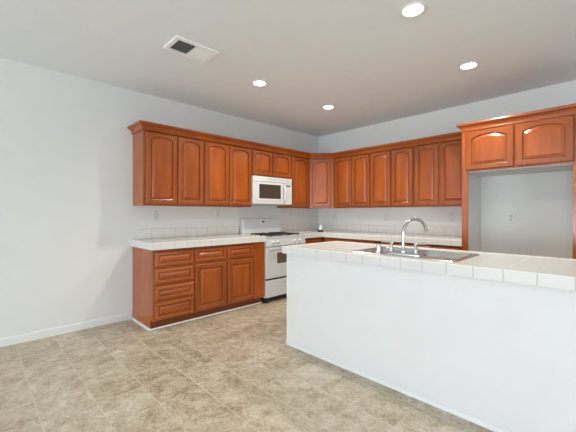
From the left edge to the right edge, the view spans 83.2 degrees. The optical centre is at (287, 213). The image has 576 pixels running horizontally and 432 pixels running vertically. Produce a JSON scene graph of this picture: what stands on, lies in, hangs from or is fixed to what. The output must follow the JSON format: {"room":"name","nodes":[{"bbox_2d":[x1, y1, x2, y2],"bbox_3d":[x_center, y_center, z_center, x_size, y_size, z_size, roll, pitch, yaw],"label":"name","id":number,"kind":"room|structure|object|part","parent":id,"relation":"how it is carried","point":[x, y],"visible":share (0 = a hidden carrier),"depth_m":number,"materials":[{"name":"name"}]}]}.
{"room":"kitchen","nodes":[
{"label":"kitchen","id":0,"kind":"room"},
{"bbox_2d":[0,57,317,337],"bbox_3d":[-3.955,-0.103,1.851,12.740,2.687,0.120,0,0,-44],"label":"wall","id":1,"kind":"structure","parent":0,"point":[69,219],"depth_m":3.43,"materials":[{"name":"paint"}]},
{"bbox_2d":[0,312,130,346],"bbox_3d":[-5.121,1.199,0.630,9.125,0.082,0.012,0,0,-44],"label":"baseboard","id":2,"kind":"structure","parent":1,"relation":"attached to","point":[20,338],"depth_m":3.33,"materials":[{"name":"paint"}]},
{"bbox_2d":[152,211,157,220],"bbox_3d":[-1.638,0.035,4.004,0.072,0.116,0.008,0,0,-44],"label":"wall outlet","id":3,"kind":"object","parent":1,"relation":"attached to","point":[154,213],"visible":1,"depth_m":4.00,"materials":[{"name":"white plastic"}]},
{"bbox_2d":[133,130,203,206],"bbox_3d":[-1.441,-0.524,3.954,0.742,0.872,0.350,0,0,-44],"label":"upper cabinet","id":4,"kind":"object","parent":1,"relation":"attached to","point":[168,169],"visible":1,"depth_m":3.77,"materials":[{"name":"brown wood"}]},
{"bbox_3d":[-1.444,-0.508,3.724,0.359,0.804,0.022,0,0,-44],"label":"door","id":5,"kind":"part","parent":4,"relation":"part of","materials":[{"name":"brown wood"}]},
{"bbox_3d":[-1.443,-0.514,3.723,0.236,0.693,0.018,0,0,-44],"label":"raised panel","id":6,"kind":"part","parent":4,"relation":"part of","materials":[{"name":"brown wood"}]},
{"bbox_3d":[-1.185,-0.508,3.973,0.333,0.804,0.022,0,0,-44],"label":"door","id":7,"kind":"part","parent":4,"relation":"part of","materials":[{"name":"brown wood"}]},
{"bbox_3d":[-1.185,-0.514,3.973,0.210,0.693,0.018,0,0,-44],"label":"raised panel","id":8,"kind":"part","parent":4,"relation":"part of","materials":[{"name":"brown wood"}]},
{"bbox_2d":[127,120,461,158],"bbox_3d":[0.070,-0.967,4.581,4.061,0.082,1.729,0,0,-7],"label":"crown molding","id":9,"kind":"structure","parent":4,"relation":"attached to","point":[140,125],"depth_m":4.38,"materials":[{"name":"brown wood"}]},
{"bbox_2d":[139,226,238,238],"bbox_3d":[-1.259,0.252,4.371,1.445,0.119,0.008,0,0,-44],"label":"backsplash","id":10,"kind":"structure","parent":1,"relation":"attached to","point":[198,231],"depth_m":4.29,"materials":[{"name":"tile"}]},
{"bbox_2d":[215,212,218,219],"bbox_3d":[-1.007,0.035,4.615,0.072,0.116,0.008,0,0,-44],"label":"wall outlet","id":11,"kind":"object","parent":1,"relation":"attached to","point":[216,213],"visible":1,"depth_m":4.61,"materials":[{"name":"white plastic"}]},
{"bbox_2d":[198,140,250,206],"bbox_3d":[-0.901,-0.524,4.477,0.754,0.872,0.350,0,0,-44],"label":"upper cabinet","id":12,"kind":"object","parent":1,"relation":"attached to","point":[227,168],"visible":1,"depth_m":4.32,"materials":[{"name":"brown wood"}]},
{"bbox_3d":[-0.922,-0.508,4.229,0.355,0.804,0.022,0,0,-44],"label":"door","id":13,"kind":"part","parent":12,"relation":"part of","materials":[{"name":"brown wood"}]},
{"bbox_3d":[-0.921,-0.514,4.228,0.232,0.693,0.018,0,0,-44],"label":"raised panel","id":14,"kind":"part","parent":12,"relation":"part of","materials":[{"name":"brown wood"}]},
{"bbox_3d":[-0.653,-0.508,4.488,0.366,0.804,0.022,0,0,-44],"label":"door","id":15,"kind":"part","parent":12,"relation":"part of","materials":[{"name":"brown wood"}]},
{"bbox_3d":[-0.653,-0.514,4.488,0.243,0.693,0.018,0,0,-44],"label":"raised panel","id":16,"kind":"part","parent":12,"relation":"part of","materials":[{"name":"brown wood"}]},
{"bbox_2d":[251,148,290,178],"bbox_3d":[-0.348,-0.754,5.013,0.781,0.412,0.350,0,0,-44],"label":"upper cabinet","id":17,"kind":"object","parent":1,"relation":"attached to","point":[263,163],"visible":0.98,"depth_m":4.85,"materials":[{"name":"brown wood"}]},
{"bbox_3d":[-0.373,-0.735,4.760,0.373,0.350,0.022,0,0,-44],"label":"door","id":18,"kind":"part","parent":17,"relation":"part of","materials":[{"name":"brown wood"}]},
{"bbox_3d":[-0.372,-0.741,4.759,0.250,0.239,0.018,0,0,-44],"label":"raised panel","id":19,"kind":"part","parent":17,"relation":"part of","materials":[{"name":"brown wood"}]},
{"bbox_2d":[251,175,291,205],"bbox_3d":[-0.327,-0.332,4.986,0.768,0.412,0.418,0,0,-44],"label":"microwave","id":20,"kind":"object","parent":17,"relation":"attached to","point":[271,191],"visible":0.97,"depth_m":4.83,"materials":[{"name":"white plastic"}]},
{"bbox_3d":[-0.284,-0.296,4.820,0.599,0.321,0.029,0,0,-44],"label":"door","id":21,"kind":"part","parent":20,"relation":"part of","materials":[{"name":"white plastic"}]},
{"bbox_3d":[-0.008,-0.296,5.089,0.166,0.321,0.027,0,0,-44],"label":"control panel","id":22,"kind":"part","parent":20,"relation":"part of","materials":[{"name":"white plastic"}]},
{"bbox_3d":[-0.093,-0.735,5.031,0.375,0.350,0.022,0,0,-44],"label":"door","id":23,"kind":"part","parent":17,"relation":"part of","materials":[{"name":"brown wood"}]},
{"bbox_3d":[-0.092,-0.741,5.030,0.252,0.239,0.018,0,0,-44],"label":"raised panel","id":24,"kind":"part","parent":17,"relation":"part of","materials":[{"name":"brown wood"}]},
{"bbox_2d":[277,155,309,207],"bbox_3d":[0.097,-0.524,5.443,0.450,0.872,0.350,0,0,-44],"label":"upper cabinet","id":25,"kind":"object","parent":1,"relation":"attached to","point":[300,166],"visible":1,"depth_m":5.30,"materials":[{"name":"brown wood"}]},
{"bbox_3d":[0.197,-0.524,5.340,0.450,0.872,0.019,0,0,-44],"label":"frame","id":26,"kind":"part","parent":25,"relation":"part of","materials":[{"name":"brown wood"}]},
{"bbox_3d":[0.211,-0.508,5.325,0.384,0.804,0.022,0,0,-44],"label":"door","id":27,"kind":"part","parent":25,"relation":"part of","materials":[{"name":"brown wood"}]},
{"bbox_3d":[0.212,-0.514,5.324,0.261,0.693,0.018,0,0,-44],"label":"raised panel","id":28,"kind":"part","parent":25,"relation":"part of","materials":[{"name":"brown wood"}]},
{"bbox_2d":[0,296,493,431],"bbox_3d":[-1.132,1.290,-1.066,12.800,0.100,8.300,0,0,-44],"label":"floor","id":29,"kind":"structure","parent":0,"point":[236,370],"depth_m":2.35,"materials":[{"name":"tile"}]},
{"bbox_2d":[133,247,193,328],"bbox_3d":[-1.447,0.806,3.761,0.468,0.865,0.620,0,0,-44],"label":"base cabinet","id":30,"kind":"object","parent":29,"relation":"on","point":[163,280],"visible":1,"depth_m":3.55,"materials":[{"name":"brown wood"}]},
{"bbox_3d":[-1.253,0.757,3.561,0.468,0.766,0.019,0,0,-44],"label":"frame","id":31,"kind":"part","parent":30,"relation":"part of","materials":[{"name":"brown wood"}]},
{"bbox_3d":[-1.234,1.035,3.551,0.439,0.178,0.022,0,0,-44],"label":"drawer","id":32,"kind":"part","parent":30,"relation":"part of","materials":[{"name":"brown wood"}]},
{"bbox_3d":[-1.233,1.035,3.550,0.348,0.091,0.018,0,0,-44],"label":"raised panel","id":33,"kind":"part","parent":30,"relation":"part of","materials":[{"name":"brown wood"}]},
{"bbox_3d":[-1.234,0.847,3.551,0.439,0.138,0.022,0,0,-44],"label":"drawer","id":34,"kind":"part","parent":30,"relation":"part of","materials":[{"name":"brown wood"}]},
{"bbox_3d":[-1.233,0.847,3.550,0.348,0.051,0.018,0,0,-44],"label":"raised panel","id":35,"kind":"part","parent":30,"relation":"part of","materials":[{"name":"brown wood"}]},
{"bbox_3d":[-1.234,0.669,3.551,0.439,0.151,0.022,0,0,-44],"label":"drawer","id":36,"kind":"part","parent":30,"relation":"part of","materials":[{"name":"brown wood"}]},
{"bbox_3d":[-1.233,0.669,3.550,0.348,0.064,0.018,0,0,-44],"label":"raised panel","id":37,"kind":"part","parent":30,"relation":"part of","materials":[{"name":"brown wood"}]},
{"bbox_3d":[-1.234,0.489,3.551,0.439,0.153,0.022,0,0,-44],"label":"drawer","id":38,"kind":"part","parent":30,"relation":"part of","materials":[{"name":"brown wood"}]},
{"bbox_3d":[-1.233,0.489,3.550,0.348,0.066,0.018,0,0,-44],"label":"raised panel","id":39,"kind":"part","parent":30,"relation":"part of","materials":[{"name":"brown wood"}]},
{"bbox_2d":[191,242,253,318],"bbox_3d":[-0.967,0.806,4.225,0.864,0.865,0.620,0,0,-44],"label":"base cabinet","id":40,"kind":"object","parent":29,"relation":"on","point":[223,274],"visible":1,"depth_m":3.97,"materials":[{"name":"brown wood"}]},
{"bbox_2d":[131,302,261,330],"bbox_3d":[-1.098,1.230,4.143,1.535,0.018,0.534,0,0,-44],"label":"trim","id":41,"kind":"structure","parent":40,"relation":"attached to","point":[132,318],"depth_m":3.74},
{"bbox_2d":[130,234,265,249],"bbox_3d":[-1.073,0.346,4.114,1.542,0.076,0.637,0,0,-44],"label":"countertop","id":42,"kind":"structure","parent":40,"relation":"on","point":[195,241],"depth_m":3.83,"materials":[{"name":"tile"}]},
{"bbox_3d":[-0.914,0.487,3.860,0.412,0.147,0.022,0,0,-44],"label":"drawer","id":43,"kind":"part","parent":40,"relation":"part of","materials":[{"name":"brown wood"}]},
{"bbox_3d":[-0.913,0.854,3.861,0.416,0.532,0.022,0,0,-44],"label":"door","id":44,"kind":"part","parent":40,"relation":"part of","materials":[{"name":"brown wood"}]},
{"bbox_3d":[-0.914,0.487,3.859,0.321,0.060,0.018,0,0,-44],"label":"raised panel","id":45,"kind":"part","parent":40,"relation":"part of","materials":[{"name":"brown wood"}]},
{"bbox_3d":[-0.912,0.854,3.861,0.287,0.403,0.018,0,0,-44],"label":"raised panel","id":46,"kind":"part","parent":40,"relation":"part of","materials":[{"name":"brown wood"}]},
{"bbox_3d":[-0.602,0.854,4.163,0.399,0.532,0.022,0,0,-44],"label":"door","id":47,"kind":"part","parent":40,"relation":"part of","materials":[{"name":"brown wood"}]},
{"bbox_3d":[-0.600,0.487,4.164,0.395,0.147,0.022,0,0,-44],"label":"drawer","id":48,"kind":"part","parent":40,"relation":"part of","materials":[{"name":"brown wood"}]},
{"bbox_3d":[-0.599,0.487,4.164,0.304,0.060,0.018,0,0,-44],"label":"raised panel","id":49,"kind":"part","parent":40,"relation":"part of","materials":[{"name":"brown wood"}]},
{"bbox_3d":[-0.601,0.854,4.162,0.270,0.403,0.018,0,0,-44],"label":"raised panel","id":50,"kind":"part","parent":40,"relation":"part of","materials":[{"name":"brown wood"}]},
{"bbox_2d":[251,242,264,303],"bbox_3d":[-0.595,0.806,4.598,0.185,0.865,0.602,0,0,-44],"label":"filler panel","id":51,"kind":"object","parent":29,"relation":"on","point":[259,247],"visible":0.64,"depth_m":4.38,"materials":[{"name":"brown wood"}]},
{"bbox_2d":[240,219,304,302],"bbox_3d":[-0.218,0.663,4.894,0.764,1.151,0.665,0,0,-44],"label":"gas range","id":52,"kind":"object","parent":29,"relation":"on","point":[275,260],"visible":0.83,"depth_m":4.63,"materials":[{"name":"white metal"}]},
{"bbox_3d":[-0.031,1.043,4.701,0.758,0.234,0.038,0,0,-44],"label":"broiler drawer","id":53,"kind":"part","parent":52,"relation":"part of","materials":[{"name":"white metal"}]},
{"bbox_2d":[252,233,304,238],"bbox_3d":[-0.231,0.335,4.908,0.764,0.024,0.623,0,0,-44],"label":"cooktop","id":54,"kind":"object","parent":52,"relation":"in","point":[268,235],"depth_m":4.78,"materials":[{"name":"white metal"}]},
{"bbox_3d":[-0.031,0.683,4.701,0.758,0.438,0.038,0,0,-44],"label":"oven door","id":55,"kind":"part","parent":52,"relation":"part of","materials":[{"name":"white metal"}]},
{"bbox_3d":[-0.027,0.403,4.698,0.764,0.111,0.052,0,0,-44],"label":"control panel","id":56,"kind":"part","parent":52,"relation":"part of","materials":[{"name":"white metal"}]},
{"bbox_2d":[303,237,321,243],"bbox_3d":[0.193,0.806,5.348,0.448,0.865,0.620,0,0,-44],"label":"base cabinet","id":57,"kind":"object","parent":29,"relation":"on","point":[318,239],"visible":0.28,"depth_m":5.13,"materials":[{"name":"brown wood"}]},
{"bbox_3d":[0.398,0.487,5.130,0.380,0.147,0.022,0,0,-44],"label":"drawer","id":58,"kind":"part","parent":57,"relation":"part of","materials":[{"name":"brown wood"}]},
{"bbox_2d":[324,237,358,242],"bbox_3d":[1.020,0.806,5.247,0.620,0.865,0.675,0,0,-44],"label":"base cabinet","id":59,"kind":"object","parent":29,"relation":"on","point":[326,239],"visible":0.12,"depth_m":5.04,"materials":[{"name":"brown wood"}]},
{"bbox_3d":[0.710,0.487,5.138,0.022,0.147,0.300,0,0,-44],"label":"drawer","id":60,"kind":"part","parent":59,"relation":"part of","materials":[{"name":"brown wood"}]},
{"bbox_2d":[359,240,400,245],"bbox_3d":[1.500,0.806,4.752,0.620,0.865,0.697,0,0,-44],"label":"base cabinet","id":61,"kind":"object","parent":29,"relation":"on","point":[360,241],"visible":0.07,"depth_m":4.59,"materials":[{"name":"brown wood"}]},
{"bbox_3d":[1.300,0.757,4.558,0.019,0.766,0.697,0,0,-44],"label":"frame","id":62,"kind":"part","parent":61,"relation":"part of","materials":[{"name":"brown wood"}]},
{"bbox_2d":[286,254,575,431],"bbox_3d":[1.239,0.806,2.329,0.778,0.865,2.820,0,0,-44],"label":"kitchen island","id":63,"kind":"object","parent":29,"relation":"on","point":[496,356],"visible":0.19,"depth_m":2.02,"materials":[{"name":"paint"}]},
{"bbox_3d":[1.238,1.224,2.328,0.774,0.029,2.820,0,0,-44],"label":"trim","id":64,"kind":"part","parent":63,"relation":"part of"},
{"bbox_2d":[282,241,575,290],"bbox_3d":[1.243,0.342,2.315,0.830,0.067,2.881,0,0,-44],"label":"island countertop","id":65,"kind":"structure","parent":63,"relation":"on","point":[551,272],"depth_m":2.10,"materials":[{"name":"tile"}]},
{"bbox_2d":[352,246,478,261],"bbox_3d":[0.975,0.394,2.540,0.527,0.178,0.810,0,0,-44],"label":"sink","id":66,"kind":"object","parent":65,"relation":"in","point":[426,254],"visible":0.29,"depth_m":2.55,"materials":[{"name":"metal"}]},
{"bbox_2d":[376,243,381,252],"bbox_3d":[0.708,0.270,2.533,0.048,0.070,0.048,0,0,-44],"label":"soap dispenser","id":67,"kind":"object","parent":66,"relation":"on","point":[378,245],"visible":1,"depth_m":2.52,"materials":[{"name":"silver metal"}]},
{"bbox_3d":[0.708,0.264,2.533,0.037,0.058,0.037,0,0,-44],"label":"post","id":68,"kind":"part","parent":67,"relation":"part of","materials":[{"name":"silver metal"}]},
{"bbox_3d":[0.876,0.394,2.711,0.373,0.178,0.357,0,0,-44],"label":"bowl","id":69,"kind":"part","parent":66,"relation":"part of","materials":[{"name":"metal"}]},
{"bbox_2d":[381,218,427,256],"bbox_3d":[0.910,0.169,2.449,0.232,0.272,0.345,0,0,-44],"label":"faucet","id":70,"kind":"object","parent":66,"relation":"on","point":[403,251],"visible":1,"depth_m":2.38,"materials":[{"name":"silver metal"}]},
{"bbox_3d":[0.783,0.248,2.456,0.046,0.074,0.046,0,0,-44],"label":"handle","id":71,"kind":"part","parent":70,"relation":"part of","materials":[{"name":"silver metal"}]},
{"bbox_3d":[0.848,0.295,2.389,0.060,0.019,0.268,0,0,-44],"label":"plate","id":72,"kind":"part","parent":70,"relation":"part of","materials":[{"name":"silver metal"}]},
{"bbox_3d":[0.945,0.146,2.420,0.229,0.227,0.025,0,0,-18],"label":"spout","id":73,"kind":"part","parent":70,"relation":"part of","materials":[{"name":"silver metal"}]},
{"bbox_3d":[0.913,0.248,2.321,0.046,0.074,0.046,0,0,-44],"label":"handle","id":74,"kind":"part","parent":70,"relation":"part of","materials":[{"name":"silver metal"}]},
{"bbox_3d":[1.143,0.394,2.435,0.373,0.178,0.357,0,0,-44],"label":"bowl","id":75,"kind":"part","parent":66,"relation":"part of","materials":[{"name":"metal"}]},
{"bbox_2d":[405,243,461,249],"bbox_3d":[1.994,0.806,4.241,0.620,0.865,0.719,0,0,-44],"label":"base cabinet","id":76,"kind":"object","parent":29,"relation":"on","point":[406,244],"visible":0.15,"depth_m":3.97,"materials":[{"name":"brown wood"}]},
{"bbox_2d":[286,230,461,245],"bbox_3d":[1.142,0.346,4.806,1.061,0.076,2.720,0,0,-44],"label":"countertop","id":77,"kind":"structure","parent":76,"relation":"on","point":[409,238],"depth_m":4.56,"materials":[{"name":"tile"}]},
{"bbox_2d":[318,224,322,231],"bbox_3d":[0.544,0.249,5.428,0.086,0.124,0.086,0,0,-44],"label":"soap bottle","id":78,"kind":"object","parent":77,"relation":"on","point":[320,229],"visible":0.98,"depth_m":5.40,"materials":[{"name":"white plastic"}]},
{"bbox_3d":[1.656,0.487,4.160,0.022,0.147,0.342,0,0,-44],"label":"drawer","id":79,"kind":"part","parent":76,"relation":"part of","materials":[{"name":"brown wood"}]},
{"bbox_3d":[1.906,0.487,3.902,0.022,0.147,0.330,0,0,-44],"label":"drawer","id":80,"kind":"part","parent":76,"relation":"part of","materials":[{"name":"brown wood"}]},
{"bbox_2d":[462,114,575,258],"bbox_3d":[2.586,0.140,3.591,0.674,2.199,1.025,0,0,-44],"label":"tall cabinet","id":81,"kind":"object","parent":29,"relation":"on","point":[548,144],"visible":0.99,"depth_m":3.43,"materials":[{"name":"brown wood"}]},
{"bbox_3d":[2.255,0.387,3.963,0.630,1.704,0.005,0,0,-44],"label":"panel","id":82,"kind":"part","parent":81,"relation":"part of","materials":[{"name":"paint"}]},
{"bbox_3d":[2.185,-0.709,3.535,0.018,0.313,0.316,0,0,-44],"label":"raised panel","id":83,"kind":"part","parent":81,"relation":"part of","materials":[{"name":"brown wood"}]},
{"bbox_3d":[2.186,-0.704,3.535,0.022,0.432,0.459,0,0,-44],"label":"door","id":84,"kind":"part","parent":81,"relation":"part of","materials":[{"name":"brown wood"}]},
{"bbox_2d":[456,103,575,132],"bbox_3d":[2.577,-0.975,3.583,0.700,0.086,1.117,0,0,-44],"label":"crown molding","id":85,"kind":"structure","parent":81,"relation":"attached to","point":[568,109],"depth_m":3.32,"materials":[{"name":"brown wood"}]},
{"bbox_3d":[2.601,-0.471,3.606,0.630,0.010,0.989,0,0,-44],"label":"underside panel","id":86,"kind":"part","parent":81,"relation":"part of","materials":[{"name":"paint"}]},
{"bbox_3d":[2.513,-0.709,3.196,0.018,0.313,0.315,0,0,-44],"label":"raised panel","id":87,"kind":"part","parent":81,"relation":"part of","materials":[{"name":"brown wood"}]},
{"bbox_3d":[2.514,-0.704,3.197,0.022,0.432,0.458,0,0,-44],"label":"door","id":88,"kind":"part","parent":81,"relation":"part of","materials":[{"name":"brown wood"}]},
{"bbox_2d":[0,0,575,136],"bbox_3d":[-1.132,-1.497,-1.066,12.800,0.100,8.300,0,0,-44],"label":"ceiling","id":89,"kind":"structure","parent":0,"point":[374,64],"depth_m":2.85,"materials":[{"name":"paint"}]},
{"bbox_2d":[163,35,218,62],"bbox_3d":[-0.851,-1.440,2.869,0.400,0.012,0.264,0,0,-44],"label":"ceiling vent","id":90,"kind":"object","parent":89,"relation":"in","point":[179,45],"visible":1,"depth_m":2.86,"materials":[{"name":"metal"}]},
{"bbox_2d":[251,80,267,86],"bbox_3d":[-0.316,-1.442,3.604,0.188,0.009,0.188,0,0,-44],"label":"recessed light","id":91,"kind":"object","parent":89,"relation":"in","point":[258,83],"visible":1,"depth_m":3.60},
{"bbox_2d":[322,105,334,109],"bbox_3d":[0.551,-1.442,4.418,0.188,0.009,0.188,0,0,-44],"label":"recessed light","id":92,"kind":"object","parent":89,"relation":"in","point":[326,107],"visible":1,"depth_m":4.42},
{"bbox_2d":[399,1,426,17],"bbox_3d":[0.888,-1.442,2.305,0.188,0.009,0.188,0,0,-44],"label":"recessed light","id":93,"kind":"object","parent":89,"relation":"in","point":[416,8],"visible":1,"depth_m":2.29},
{"bbox_2d":[458,61,479,69],"bbox_3d":[1.768,-1.442,3.178,0.188,0.009,0.188,0,0,-44],"label":"recessed light","id":94,"kind":"object","parent":89,"relation":"in","point":[472,64],"visible":1,"depth_m":3.17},
{"bbox_2d":[318,80,575,258],"bbox_3d":[3.444,-0.103,3.280,0.120,2.687,8.120,0,0,-44],"label":"wall","id":95,"kind":"structure","parent":0,"point":[542,203],"depth_m":4.03,"materials":[{"name":"paint"}]},
{"bbox_2d":[309,158,332,208],"bbox_3d":[0.570,-0.524,5.721,0.611,0.872,0.611,0,0,-44],"label":"upper cabinet","id":96,"kind":"object","parent":95,"relation":"attached to","point":[321,170],"visible":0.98,"depth_m":5.47,"materials":[{"name":"brown wood"}]},
{"bbox_3d":[0.566,-0.514,5.475,0.205,0.693,0.018,0,0,1],"label":"raised panel","id":97,"kind":"part","parent":96,"relation":"part of","materials":[{"name":"brown wood"}]},
{"bbox_2d":[333,153,369,207],"bbox_3d":[1.123,-0.524,5.335,0.350,0.872,0.707,0,0,-44],"label":"upper cabinet","id":98,"kind":"object","parent":95,"relation":"attached to","point":[351,174],"visible":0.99,"depth_m":5.21,"materials":[{"name":"brown wood"}]},
{"bbox_3d":[0.902,-0.514,5.327,0.018,0.693,0.207,0,0,-44],"label":"raised panel","id":99,"kind":"part","parent":98,"relation":"part of","materials":[{"name":"brown wood"}]},
{"bbox_3d":[0.903,-0.508,5.327,0.022,0.804,0.330,0,0,-44],"label":"door","id":100,"kind":"part","parent":98,"relation":"part of","materials":[{"name":"brown wood"}]},
{"bbox_3d":[1.135,-0.514,5.086,0.018,0.693,0.190,0,0,-44],"label":"raised panel","id":101,"kind":"part","parent":98,"relation":"part of","materials":[{"name":"brown wood"}]},
{"bbox_3d":[1.135,-0.508,5.087,0.022,0.804,0.313,0,0,-44],"label":"door","id":102,"kind":"part","parent":98,"relation":"part of","materials":[{"name":"brown wood"}]},
{"bbox_2d":[280,223,461,236],"bbox_3d":[1.142,0.252,4.807,1.062,0.119,2.721,0,0,-44],"label":"backsplash","id":103,"kind":"structure","parent":95,"relation":"attached to","point":[442,231],"depth_m":5.23,"materials":[{"name":"tile"}]},
{"bbox_2d":[384,213,387,220],"bbox_3d":[1.550,0.057,5.143,0.008,0.116,0.072,0,0,-44],"label":"wall outlet","id":104,"kind":"object","parent":95,"relation":"attached to","point":[385,214],"visible":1,"depth_m":5.14,"materials":[{"name":"white plastic"}]},
{"bbox_2d":[370,146,413,207],"bbox_3d":[1.609,-0.524,4.833,0.350,0.872,0.684,0,0,-44],"label":"upper cabinet","id":105,"kind":"object","parent":95,"relation":"attached to","point":[391,171],"visible":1,"depth_m":4.68,"materials":[{"name":"brown wood"}]},
{"bbox_3d":[1.375,-0.514,4.838,0.018,0.693,0.202,0,0,-44],"label":"raised panel","id":106,"kind":"part","parent":105,"relation":"part of","materials":[{"name":"brown wood"}]},
{"bbox_3d":[1.376,-0.508,4.838,0.022,0.804,0.325,0,0,-44],"label":"door","id":107,"kind":"part","parent":105,"relation":"part of","materials":[{"name":"brown wood"}]},
{"bbox_3d":[1.612,-0.508,4.594,0.022,0.804,0.312,0,0,-44],"label":"door","id":108,"kind":"part","parent":105,"relation":"part of","materials":[{"name":"brown wood"}]},
{"bbox_3d":[1.611,-0.514,4.594,0.018,0.693,0.189,0,0,-44],"label":"raised panel","id":109,"kind":"part","parent":105,"relation":"part of","materials":[{"name":"brown wood"}]},
{"bbox_2d":[414,139,461,206],"bbox_3d":[2.095,-0.524,4.331,0.350,0.872,0.708,0,0,-44],"label":"upper cabinet","id":110,"kind":"object","parent":95,"relation":"attached to","point":[437,166],"visible":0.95,"depth_m":4.23,"materials":[{"name":"brown wood"}]},
{"bbox_3d":[1.851,-0.508,4.348,0.022,0.804,0.311,0,0,-44],"label":"door","id":111,"kind":"part","parent":110,"relation":"part of","materials":[{"name":"brown wood"}]},
{"bbox_3d":[1.850,-0.514,4.347,0.018,0.693,0.188,0,0,-44],"label":"raised panel","id":112,"kind":"part","parent":110,"relation":"part of","materials":[{"name":"brown wood"}]},
{"bbox_3d":[2.091,-0.508,4.100,0.022,0.804,0.331,0,0,-44],"label":"door","id":113,"kind":"part","parent":110,"relation":"part of","materials":[{"name":"brown wood"}]},
{"bbox_3d":[2.090,-0.514,4.099,0.018,0.693,0.208,0,0,-44],"label":"raised panel","id":114,"kind":"part","parent":110,"relation":"part of","materials":[{"name":"brown wood"}]},
{"bbox_2d":[448,213,453,220],"bbox_3d":[2.229,0.053,4.442,0.008,0.116,0.072,0,0,-44],"label":"wall outlet","id":115,"kind":"object","parent":95,"relation":"attached to","point":[450,215],"visible":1,"depth_m":4.44,"materials":[{"name":"white plastic"}]},
{"bbox_2d":[507,213,515,222],"bbox_3d":[2.712,0.055,3.942,0.008,0.116,0.086,0,0,-44],"label":"outlet","id":116,"kind":"object","parent":95,"relation":"attached to","point":[511,217],"visible":1,"depth_m":3.94,"materials":[{"name":"white plastic"}]}
]}

